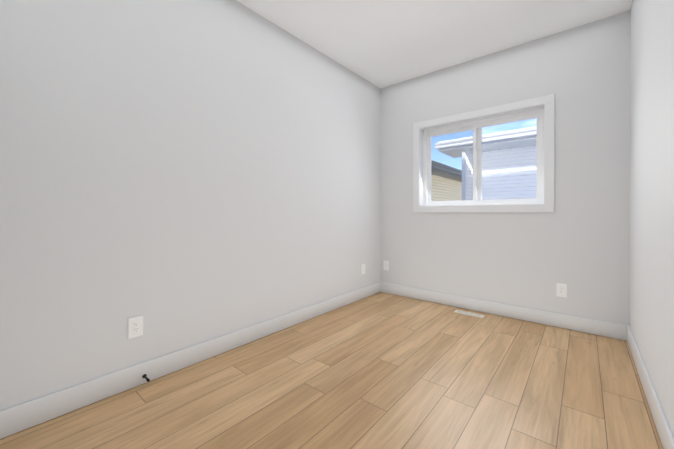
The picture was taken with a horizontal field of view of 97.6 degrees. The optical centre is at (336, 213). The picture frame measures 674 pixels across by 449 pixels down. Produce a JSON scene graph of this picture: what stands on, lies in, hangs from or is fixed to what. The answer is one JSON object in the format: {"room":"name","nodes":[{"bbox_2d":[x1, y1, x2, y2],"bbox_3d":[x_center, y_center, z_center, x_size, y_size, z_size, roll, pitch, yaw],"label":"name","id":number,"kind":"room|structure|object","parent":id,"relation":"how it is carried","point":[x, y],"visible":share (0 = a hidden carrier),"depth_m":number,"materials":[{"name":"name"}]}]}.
{"room":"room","nodes":[
{"label":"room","id":0,"kind":"room"},
{"bbox_2d":[0,0,379,410],"bbox_3d":[-0.893,-0.313,2.296,0.100,2.740,4.880,0,0,40],"label":"wall","id":1,"kind":"structure","parent":0,"point":[179,174],"depth_m":1.93,"materials":[{"name":"white paint"}]},
{"bbox_2d":[128,315,142,338],"bbox_3d":[-1.232,0.692,1.809,0.010,0.124,0.078,0,0,40],"label":"electrical outlet","id":2,"kind":"object","parent":1,"relation":"attached to","point":[135,326],"visible":1,"depth_m":1.80,"materials":[{"name":"white plastic"}]},
{"bbox_2d":[0,282,380,438],"bbox_3d":[-0.536,0.988,2.638,0.014,0.129,3.505,0,0,40],"label":"baseboard","id":3,"kind":"structure","parent":1,"relation":"attached to","point":[25,415],"depth_m":1.85,"materials":[{"name":"white paint"}]},
{"bbox_2d":[142,374,149,381],"bbox_3d":[-1.169,1.009,1.812,0.076,0.024,0.024,0,0,40],"label":"door stop","id":4,"kind":"object","parent":3,"relation":"attached to","point":[145,377],"visible":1,"depth_m":1.81,"materials":[{"name":"black metal"}]},
{"bbox_2d":[361,264,364,274],"bbox_3d":[0.329,0.688,3.674,0.010,0.124,0.078,0,0,40],"label":"electrical outlet","id":5,"kind":"object","parent":1,"relation":"attached to","point":[362,268],"visible":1,"depth_m":3.66,"materials":[{"name":"white plastic"}]},
{"bbox_2d":[0,292,662,448],"bbox_3d":[0.065,1.119,1.499,2.598,0.120,4.880,0,0,40],"label":"floor","id":6,"kind":"structure","parent":0,"point":[381,370],"depth_m":1.73,"materials":[{"name":"brown wood"}]},
{"bbox_2d":[454,310,484,317],"bbox_3d":[1.393,1.049,3.114,0.288,0.010,0.095,0,0,40],"label":"floor vent","id":7,"kind":"object","parent":6,"relation":"in","point":[469,313],"visible":1,"depth_m":3.11,"materials":[{"name":"white metal"}]},
{"bbox_2d":[236,0,631,87],"bbox_3d":[0.065,-1.741,1.490,2.598,0.120,4.880,0,0,40],"label":"ceiling","id":8,"kind":"structure","parent":0,"point":[381,43],"depth_m":2.65,"materials":[{"name":"white paint"}]},
{"bbox_2d":[380,10,629,324],"bbox_3d":[1.567,-0.317,3.289,2.398,2.740,0.200,0,0,40],"label":"wall","id":9,"kind":"structure","parent":0,"point":[576,241],"depth_m":2.83,"materials":[{"name":"white paint"}]},
{"bbox_2d":[383,261,388,270],"bbox_3d":[0.650,0.687,3.919,0.078,0.124,0.016,0,0,40],"label":"outlet","id":10,"kind":"object","parent":9,"relation":"attached to","point":[385,265],"visible":1,"depth_m":3.92,"materials":[{"name":"white plastic"}]},
{"bbox_2d":[413,94,554,211],"bbox_3d":[1.550,-0.569,3.283,1.411,1.103,0.204,0,0,40],"label":"window unit","id":11,"kind":"structure","parent":9,"relation":"in","point":[475,127],"depth_m":3.25,"materials":[{"name":"white plastic"}]},
{"bbox_2d":[381,282,626,340],"bbox_3d":[1.498,0.986,3.211,2.370,0.129,0.014,0,0,40],"label":"baseboard","id":12,"kind":"structure","parent":9,"relation":"attached to","point":[598,327],"depth_m":2.94,"materials":[{"name":"white paint"}]},
{"bbox_2d":[556,283,566,297],"bbox_3d":[2.076,0.705,2.730,0.078,0.124,0.010,0,0,40],"label":"electrical outlet","id":13,"kind":"object","parent":9,"relation":"attached to","point":[561,289],"visible":1,"depth_m":2.73,"materials":[{"name":"white plastic"}]},
{"bbox_2d":[629,0,673,435],"bbox_3d":[1.023,-0.308,0.693,0.100,2.740,4.880,0,0,40],"label":"wall","id":14,"kind":"structure","parent":0,"point":[651,271],"depth_m":1.60,"materials":[{"name":"white paint"}]},
{"bbox_2d":[627,325,673,448],"bbox_3d":[0.947,0.994,0.696,0.014,0.129,4.580,0,0,40],"label":"baseboard","id":15,"kind":"structure","parent":14,"relation":"attached to","point":[665,434],"depth_m":1.56,"materials":[{"name":"white paint"}]},
{"label":"outside","id":16,"kind":"structure","parent":0,"visible":0},
{"bbox_3d":[10.478,2.015,15.816,80.000,0.200,80.000,0,0,40],"label":"ground","id":17,"kind":"structure","parent":16,"visible":0},
{"bbox_2d":[431,160,461,200],"bbox_3d":[2.954,-0.857,14.774,7.785,5.550,12.800,0,0,40],"label":"neighboring house","id":18,"kind":"structure","parent":17,"relation":"on","point":[448,185],"depth_m":10.44,"materials":[{"name":"beige"}]},
{"bbox_2d":[435,126,535,199],"bbox_3d":[8.299,-0.212,5.966,9.830,4.314,7.855,0,0,40],"label":"neighboring house","id":19,"kind":"structure","parent":17,"relation":"on","point":[501,159],"depth_m":5.93,"materials":[{"name":"white"}]}
]}

